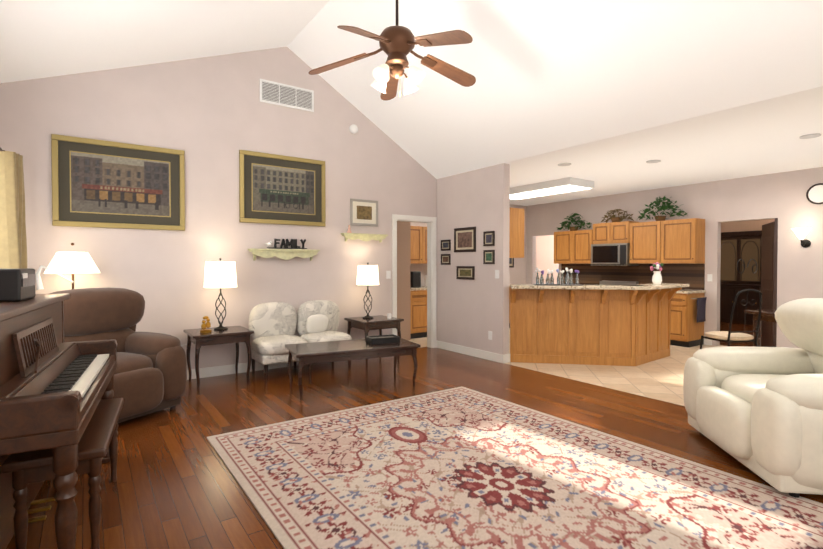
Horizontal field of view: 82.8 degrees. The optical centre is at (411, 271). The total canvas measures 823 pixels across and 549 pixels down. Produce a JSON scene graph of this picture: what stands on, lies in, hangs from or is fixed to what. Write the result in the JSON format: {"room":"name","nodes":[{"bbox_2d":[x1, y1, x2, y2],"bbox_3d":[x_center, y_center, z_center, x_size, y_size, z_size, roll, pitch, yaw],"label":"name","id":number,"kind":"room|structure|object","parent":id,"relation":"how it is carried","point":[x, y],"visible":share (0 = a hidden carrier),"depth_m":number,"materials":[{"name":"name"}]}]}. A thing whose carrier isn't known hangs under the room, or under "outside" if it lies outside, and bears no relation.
{"room":"living room","nodes":[
{"label":"living room","id":0,"kind":"room"},
{"bbox_2d":[0,47,436,369],"bbox_3d":[-1.852,-0.867,6.096,5.675,4.270,0.120,-1,1,-35],"label":"wall","id":1,"kind":"structure","parent":0,"point":[211,116],"depth_m":5.66,"materials":[{"name":"paint"}]},
{"bbox_2d":[51,134,184,230],"bbox_3d":[-3.150,-0.932,5.093,1.230,0.930,0.035,-1,1,-35],"label":"picture","id":2,"kind":"object","parent":1,"relation":"attached to","point":[102,184],"visible":1,"depth_m":5.05,"materials":[{"name":"brown"}]},
{"bbox_2d":[71,152,169,215],"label":"art","id":3,"kind":"object","parent":2,"relation":"attached to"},
{"bbox_2d":[239,150,325,226],"bbox_3d":[-1.665,-1.063,6.126,1.150,0.900,0.035,-1,1,-35],"label":"picture","id":4,"kind":"object","parent":1,"relation":"attached to","point":[280,189],"visible":1,"depth_m":6.09,"materials":[{"name":"brown"}]},
{"bbox_2d":[253,164,313,213],"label":"art","id":5,"kind":"object","parent":4,"relation":"attached to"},
{"bbox_2d":[248,248,319,260],"bbox_3d":[-1.650,-0.212,6.092,0.920,0.150,0.130,-1,1,-35],"label":"shelf","id":6,"kind":"object","parent":1,"relation":"attached to","point":[285,254],"visible":1,"depth_m":6.04,"materials":[{"name":"beige wood"}]},
{"bbox_2d":[265,239,306,248],"bbox_3d":[-1.638,-0.359,6.088,0.568,0.131,0.041,-1,1,-35],"label":"family sign","id":7,"kind":"object","parent":6,"relation":"on","point":[293,243],"visible":1,"depth_m":6.09,"materials":[{"name":"black"}]},
{"bbox_2d":[260,79,313,111],"bbox_3d":[-1.627,-2.308,6.140,0.730,0.290,0.024,-1,1,-35],"label":"air vent","id":8,"kind":"object","parent":1,"relation":"in","point":[281,94],"visible":1,"depth_m":6.13,"materials":[{"name":"white plastic"}]},
{"bbox_2d":[349,124,357,133],"bbox_3d":[-0.824,-2.042,6.697,0.130,0.130,0.038,-1,1,-35],"label":"smoke detector","id":9,"kind":"object","parent":1,"relation":"attached to","point":[353,128],"visible":1,"depth_m":6.68,"materials":[{"name":"white plastic"}]},
{"bbox_2d":[350,199,377,226],"bbox_3d":[-0.689,-0.853,6.819,0.460,0.380,0.020,-1,1,-35],"label":"frame","id":10,"kind":"object","parent":1,"relation":"attached to","point":[363,212],"visible":1,"depth_m":6.81,"materials":[{"name":"silver metal"}]},
{"bbox_2d":[341,233,387,242],"bbox_3d":[-0.676,-0.484,6.780,0.730,0.117,0.110,-1,1,-35],"label":"shelf","id":11,"kind":"object","parent":1,"relation":"attached to","point":[366,237],"visible":1,"depth_m":6.74,"materials":[{"name":"beige wood"}]},
{"bbox_2d":[386,271,390,278],"bbox_3d":[-0.349,0.053,7.080,0.075,0.120,0.006,-1,1,-35],"label":"light switch","id":12,"kind":"object","parent":1,"relation":"attached to","point":[388,274],"visible":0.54,"depth_m":7.07,"materials":[{"name":"white plastic"}]},
{"bbox_2d":[397,221,410,339],"bbox_3d":[-0.426,-0.139,8.480,0.520,2.740,0.680,-1,1,-35],"label":"wall","id":13,"kind":"structure","parent":0,"point":[403,269],"depth_m":8.27,"materials":[{"name":"beige paint"}]},
{"bbox_2d":[0,0,822,205],"bbox_3d":[3.050,-2.270,5.952,13.635,1.600,9.350,-1,1,-35],"label":"ceiling","id":14,"kind":"structure","parent":0,"point":[551,75],"depth_m":4.68,"materials":[{"name":"white paint"}]},
{"bbox_2d":[308,0,475,99],"bbox_3d":[-0.075,-2.199,3.972,1.492,1.418,1.497,-1,1,-35],"label":"ceiling fan","id":15,"kind":"object","parent":14,"relation":"hanging from","point":[397,43],"visible":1,"depth_m":3.92,"materials":[{"name":"brown wood"}]},
{"bbox_2d":[510,177,593,199],"bbox_3d":[2.287,-1.442,8.268,0.650,0.124,1.700,-1,1,-35],"label":"ceiling light","id":16,"kind":"object","parent":14,"relation":"attached to","point":[562,185],"visible":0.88,"depth_m":7.85,"materials":[{"name":"white plastic"}]},
{"bbox_2d":[558,163,570,165],"bbox_3d":[2.108,-1.471,6.435,0.180,0.011,0.180,-1,1,-35],"label":"recessed light","id":17,"kind":"object","parent":14,"relation":"in","point":[563,164],"visible":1,"depth_m":6.41,"materials":[{"name":"grey"}]},
{"bbox_2d":[646,160,660,162],"bbox_3d":[3.238,-1.468,6.248,0.180,0.011,0.180,-1,1,-35],"label":"recessed light","id":18,"kind":"object","parent":14,"relation":"in","point":[653,161],"visible":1,"depth_m":6.22,"materials":[{"name":"grey"}]},
{"bbox_2d":[799,133,820,138],"bbox_3d":[4.283,-1.449,5.014,0.180,0.011,0.180,-1,1,-35],"label":"recessed light","id":19,"kind":"object","parent":14,"relation":"in","point":[809,136],"visible":1,"depth_m":5.00,"materials":[{"name":"grey"}]},
{"bbox_2d":[6,347,822,548],"bbox_3d":[0.235,1.365,3.007,5.585,0.100,7.650,-1,1,-35],"label":"floor","id":20,"kind":"structure","parent":0,"point":[175,485],"depth_m":3.86,"materials":[{"name":"brown wood"}]},
{"bbox_2d":[0,268,116,548],"bbox_3d":[-2.031,0.656,2.446,0.702,1.335,1.631,0,1,-27],"label":"piano","id":21,"kind":"object","parent":20,"relation":"on","point":[55,388],"visible":0.94,"depth_m":2.17,"materials":[{"name":"brown wood"}]},
{"bbox_2d":[1,397,123,548],"bbox_3d":[-1.797,1.068,2.493,0.378,0.509,0.945,0,1,-27],"label":"piano bench","id":22,"kind":"object","parent":20,"relation":"on","point":[98,439],"visible":0.62,"depth_m":2.16,"materials":[{"name":"brown wood"}]},
{"bbox_2d":[36,243,99,289],"bbox_3d":[-3.406,0.502,4.654,0.518,1.575,0.460,-1,1,-35],"label":"floor lamp","id":23,"kind":"object","parent":20,"relation":"on","point":[72,263],"visible":0.79,"depth_m":4.52,"materials":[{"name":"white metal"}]},
{"bbox_2d":[49,288,186,422],"bbox_3d":[-2.713,0.725,4.118,0.910,1.146,1.081,0,1,27],"label":"recliner","id":24,"kind":"object","parent":20,"relation":"on","point":[150,374],"visible":0.54,"depth_m":4.15,"materials":[{"name":"brown leather"}]},
{"bbox_2d":[183,326,253,390],"bbox_3d":[-2.218,0.979,5.369,0.640,0.601,0.600,-1,1,-35],"label":"end table","id":25,"kind":"object","parent":20,"relation":"on","point":[236,335],"visible":1,"depth_m":5.23,"materials":[{"name":"brown wood"}]},
{"bbox_2d":[200,316,211,332],"bbox_3d":[-2.296,0.591,5.211,0.124,0.178,0.121,-1,1,-35],"label":"figurine","id":26,"kind":"object","parent":25,"relation":"on","point":[204,326],"visible":1,"depth_m":5.19,"materials":[{"name":"brown"}]},
{"bbox_2d":[204,258,236,329],"bbox_3d":[-2.220,0.261,5.430,0.360,0.832,0.360,-1,1,-35],"label":"lamp","id":27,"kind":"object","parent":25,"relation":"on","point":[220,274],"visible":1,"depth_m":5.30,"materials":[{"name":"white fabric"}]},
{"bbox_2d":[248,300,351,381],"bbox_3d":[-1.383,0.831,5.917,1.215,0.880,0.647,-1,1,-35],"label":"loveseat","id":28,"kind":"object","parent":20,"relation":"on","point":[273,326],"visible":0.79,"depth_m":5.83,"materials":[{"name":"fabric"}]},
{"bbox_2d":[285,338,420,400],"bbox_3d":[-0.652,1.048,5.170,1.360,0.471,0.660,0,1,-25],"label":"coffee table","id":29,"kind":"object","parent":20,"relation":"on","point":[301,354],"visible":0.94,"depth_m":4.99,"materials":[{"name":"brown wood"}]},
{"bbox_2d":[366,334,399,344],"bbox_3d":[-0.326,0.776,5.317,0.340,0.065,0.200,0,1,-25],"label":"tray","id":30,"kind":"object","parent":29,"relation":"on","point":[382,339],"visible":1,"depth_m":5.25,"materials":[{"name":"black"}]},
{"bbox_2d":[344,315,403,366],"bbox_3d":[-0.529,0.962,6.547,0.620,0.601,0.600,-1,1,-35],"label":"end table","id":31,"kind":"object","parent":20,"relation":"on","point":[379,322],"visible":0.71,"depth_m":6.40,"materials":[{"name":"brown wood"}]},
{"bbox_2d":[356,263,378,318],"bbox_3d":[-0.612,0.269,6.551,0.320,0.782,0.320,-1,1,-35],"label":"lamp","id":32,"kind":"object","parent":31,"relation":"on","point":[367,274],"visible":1,"depth_m":6.43,"materials":[{"name":"white fabric"}]},
{"bbox_2d":[207,387,822,548],"bbox_3d":[0.552,1.311,2.861,2.630,0.010,3.750,-1,1,-35],"label":"rug","id":33,"kind":"object","parent":20,"relation":"on","point":[459,468],"visible":1,"depth_m":2.82,"materials":[{"name":"fabric"}]},
{"bbox_2d":[683,298,822,497],"bbox_3d":[2.724,0.753,3.196,1.220,1.118,1.308,0,1,8],"label":"recliner","id":34,"kind":"object","parent":20,"relation":"on","point":[758,411],"visible":1,"depth_m":3.09,"materials":[{"name":"leather"}]},
{"bbox_2d":[410,204,526,285],"bbox_3d":[0.383,-0.155,9.532,5.890,2.740,0.120,-1,1,-35],"label":"wall","id":35,"kind":"structure","parent":0,"point":[517,273],"depth_m":10.89,"materials":[{"name":"paint"}]},
{"bbox_2d":[410,226,425,263],"bbox_3d":[-0.063,-0.501,8.933,0.560,0.710,0.337,-1,1,-35],"label":"upper cabinet","id":36,"kind":"object","parent":35,"relation":"attached to","point":[418,244],"depth_m":8.86,"materials":[{"name":"brown wood"}]},
{"bbox_2d":[426,227,426,263],"bbox_3d":[0.323,-0.505,9.202,0.620,0.710,0.337,-1,1,-35],"label":"upper cabinet","id":37,"kind":"object","parent":35,"relation":"attached to","point":[426,227],"depth_m":8.97,"materials":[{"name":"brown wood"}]},
{"bbox_2d":[509,258,513,267],"bbox_3d":[2.336,-0.384,10.802,0.630,0.600,0.020,-1,1,-35],"label":"frame","id":38,"kind":"object","parent":35,"relation":"attached to","point":[511,262],"visible":0.02,"depth_m":10.78,"materials":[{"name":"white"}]},
{"bbox_2d":[437,163,509,354],"bbox_3d":[0.884,-0.127,7.040,0.120,2.760,1.480,-1,1,-35],"label":"wall","id":39,"kind":"structure","parent":0,"point":[471,313],"depth_m":6.84,"materials":[{"name":"paint"}]},
{"bbox_2d":[441,227,494,279],"bbox_3d":[0.815,-0.266,7.009,0.020,0.780,1.190,-1,1,-35],"label":"cluster","id":40,"kind":"object","parent":39,"relation":"attached to","point":[465,239],"visible":1,"depth_m":6.98,"materials":[{"name":"black wood"}]},
{"bbox_2d":[187,214,787,379],"bbox_3d":[1.503,0.227,4.820,9.460,2.120,8.900,-1,1,-35],"label":"baseboard","id":41,"kind":"structure","parent":39,"relation":"attached to","point":[432,341],"depth_m":7.13,"materials":[{"name":"white wood"}]},
{"bbox_2d":[488,331,491,339],"bbox_3d":[1.116,0.910,6.608,0.008,0.120,0.075,-1,1,-35],"label":"electrical outlet plate","id":42,"kind":"object","parent":39,"relation":"attached to","point":[489,332],"depth_m":6.60,"materials":[{"name":"white plastic"}]},
{"bbox_2d":[495,270,498,278],"bbox_3d":[1.190,0.042,6.488,0.008,0.120,0.075,-1,1,-35],"label":"switch plate","id":43,"kind":"object","parent":39,"relation":"attached to","point":[496,277],"depth_m":6.48,"materials":[{"name":"white plastic"}]},
{"bbox_2d":[509,207,523,257],"bbox_3d":[1.238,-0.545,6.952,0.359,0.700,0.880,-1,1,-35],"label":"upper cabinet","id":44,"kind":"object","parent":39,"relation":"attached to","point":[516,237],"visible":0.17,"depth_m":6.59,"materials":[{"name":"brown wood"}]},
{"bbox_2d":[536,235,558,283],"bbox_3d":[4.295,-0.200,12.480,3.900,2.740,0.120,-1,1,-35],"label":"wall","id":45,"kind":"structure","parent":0,"point":[544,253],"depth_m":11.77,"materials":[{"name":"beige"}]},
{"bbox_2d":[408,328,726,405],"bbox_3d":[3.025,1.321,5.898,5.800,0.100,9.200,-1,1,-35],"label":"floor","id":46,"kind":"structure","parent":0,"point":[661,379],"depth_m":5.81,"materials":[{"name":"beige tile"}]},
{"bbox_2d":[410,271,509,338],"bbox_3d":[0.885,0.607,9.426,2.680,1.221,0.639,-1,1,-35],"label":"cabinet","id":47,"kind":"object","parent":46,"relation":"on","point":[418,310],"visible":0.04,"depth_m":8.58,"materials":[{"name":"brown wood"}]},
{"bbox_2d":[510,283,688,365],"bbox_3d":[2.515,0.721,6.736,2.505,1.075,1.893,-1,1,-35],"label":"peninsula bar","id":48,"kind":"object","parent":46,"relation":"on","point":[620,325],"visible":0.98,"depth_m":6.35,"materials":[{"name":"brown wood"}]},
{"bbox_2d":[650,262,662,283],"bbox_3d":[3.477,0.028,6.599,0.196,0.314,0.206,-1,1,-35],"label":"vase","id":49,"kind":"object","parent":48,"relation":"on","point":[656,277],"visible":1,"depth_m":6.55,"materials":[{"name":"white ceramic"}]},
{"bbox_2d":[600,281,705,346],"bbox_3d":[3.859,0.715,8.909,0.668,1.020,2.940,-1,1,-35],"label":"base cabinet","id":50,"kind":"object","parent":46,"relation":"on","point":[686,330],"visible":0.23,"depth_m":7.69,"materials":[{"name":"brown wood"}]},
{"bbox_2d":[690,297,706,322],"bbox_3d":[4.742,0.634,7.691,0.392,0.400,0.100,-1,1,-35],"label":"hanging towel","id":51,"kind":"object","parent":50,"relation":"hanging from","point":[701,305],"visible":1,"depth_m":7.66,"materials":[{"name":"blue fabric"}]},
{"bbox_2d":[700,259,761,348],"bbox_3d":[3.898,0.563,5.700,0.461,1.423,0.534,0,1,-10],"label":"dining chair","id":52,"kind":"object","parent":46,"relation":"on","point":[729,337],"visible":0.9,"depth_m":5.52,"materials":[{"name":"black metal"}]},
{"bbox_2d":[744,309,776,346],"bbox_3d":[4.908,0.894,5.376,1.000,0.770,1.500,0,1,-10],"label":"dining table","id":53,"kind":"object","parent":46,"relation":"on","point":[767,315],"visible":0.29,"depth_m":5.91,"materials":[{"name":"brown wood"}]},
{"bbox_2d":[526,167,822,347],"bbox_3d":[5.329,-0.123,7.484,0.120,2.740,9.140,-1,1,-35],"label":"wall","id":54,"kind":"structure","parent":0,"point":[781,197],"depth_m":7.59,"materials":[{"name":"paint"}]},
{"bbox_2d":[554,230,589,263],"bbox_3d":[3.460,-0.553,9.746,0.343,0.790,0.940,-1,1,-35],"label":"upper cabinet","id":55,"kind":"object","parent":54,"relation":"attached to","point":[570,247],"depth_m":9.64,"materials":[{"name":"brown wood"}]},
{"bbox_2d":[557,213,590,230],"bbox_3d":[3.401,-1.034,9.778,0.310,0.388,0.842,-1,1,-35],"label":"plant","id":56,"kind":"object","parent":55,"relation":"on","point":[564,223],"visible":1,"depth_m":9.76,"materials":[{"name":"green plant"}]},
{"bbox_2d":[590,222,625,263],"bbox_3d":[3.947,-0.542,9.049,0.343,0.790,0.896,-1,1,-35],"label":"upper cabinet","id":57,"kind":"object","parent":54,"relation":"attached to","point":[612,232],"depth_m":8.98,"materials":[{"name":"brown wood"}]},
{"bbox_2d":[591,243,638,265],"bbox_3d":[3.906,-0.317,9.024,0.440,0.420,0.754,-1,1,-35],"label":"microwave","id":58,"kind":"object","parent":57,"relation":"attached to","point":[615,254],"visible":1,"depth_m":8.87,"materials":[{"name":"silver metal"}]},
{"bbox_2d":[601,209,633,222],"bbox_3d":[3.960,-1.072,8.994,0.258,0.267,0.699,-1,1,-35],"label":"plant","id":59,"kind":"object","parent":57,"relation":"on","point":[613,218],"visible":0.94,"depth_m":8.96,"materials":[{"name":"brown plant"}]},
{"bbox_2d":[561,264,704,289],"bbox_3d":[4.129,0.077,9.088,0.012,0.446,2.900,-1,1,-35],"label":"backsplash","id":60,"kind":"structure","parent":54,"relation":"attached to","point":[692,276],"depth_m":8.82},
{"bbox_2d":[626,218,704,263],"bbox_3d":[4.493,-0.530,8.266,0.343,0.790,1.150,-1,1,-35],"label":"upper cabinet","id":61,"kind":"object","parent":54,"relation":"attached to","point":[679,241],"depth_m":8.07,"materials":[{"name":"brown wood"}]},
{"bbox_2d":[638,196,686,220],"bbox_3d":[4.434,-1.113,8.312,0.303,0.449,0.930,-1,1,-35],"label":"plant","id":62,"kind":"object","parent":61,"relation":"on","point":[664,206],"visible":0.98,"depth_m":8.26,"materials":[{"name":"green plant"}]},
{"bbox_2d":[707,274,711,280],"bbox_3d":[5.009,0.111,7.837,0.006,0.120,0.075,-1,1,-35],"label":"electrical outlet plate","id":63,"kind":"object","parent":54,"relation":"attached to","point":[709,277],"visible":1,"depth_m":7.83,"materials":[{"name":"white plastic"}]},
{"bbox_2d":[761,222,774,346],"bbox_3d":[5.795,0.234,7.564,0.050,2.020,0.820,0,1,25],"label":"door leaf","id":64,"kind":"structure","parent":54,"relation":"in","point":[767,278],"depth_m":7.56,"materials":[{"name":"brown wood"}]},
{"bbox_2d":[792,228,810,247],"bbox_3d":[5.610,-0.476,6.699,0.309,0.270,0.217,-1,1,-35],"label":"sconce","id":65,"kind":"object","parent":54,"relation":"attached to","point":[801,233],"visible":1,"depth_m":6.65,"materials":[{"name":"black metal"}]},
{"bbox_2d":[806,183,822,204],"bbox_3d":[5.808,-1.101,6.644,0.035,0.300,0.300,-1,1,-35],"label":"clock","id":66,"kind":"object","parent":54,"relation":"attached to","point":[814,194],"visible":0.98,"depth_m":6.67,"materials":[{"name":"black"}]},
{"bbox_2d":[720,323,764,346],"bbox_3d":[6.500,1.266,9.480,4.000,0.100,7.600,-1,1,-35],"label":"floor","id":67,"kind":"structure","parent":0,"point":[734,327],"depth_m":9.71,"materials":[{"name":"brown wood"}]},
{"bbox_2d":[720,230,761,325],"bbox_3d":[7.427,0.144,10.902,0.532,2.100,1.410,-1,1,-35],"label":"hutch","id":68,"kind":"object","parent":67,"relation":"on","point":[746,246],"visible":0.54,"depth_m":10.58,"materials":[{"name":"brown wood"}]},
{"bbox_2d":[721,219,774,231],"bbox_3d":[8.091,-0.170,10.568,0.120,2.740,7.600,-1,1,-35],"label":"wall","id":69,"kind":"structure","parent":0,"point":[750,225],"depth_m":10.90,"materials":[{"name":"beige paint"}]},
{"bbox_3d":[-3.068,-1.088,3.214,0.143,0.064,2.852,-1,1,-35],"label":"curtain rod","id":70,"kind":"object","parent":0,"visible":0},
{"bbox_2d":[0,151,26,268],"bbox_3d":[-3.631,0.101,4.236,0.238,2.330,0.500,-1,1,-35],"label":"panel","id":71,"kind":"object","parent":70,"relation":"hanging from","point":[13,247],"visible":0.48,"depth_m":4.12,"materials":[{"name":"gold fabric"}]}
]}

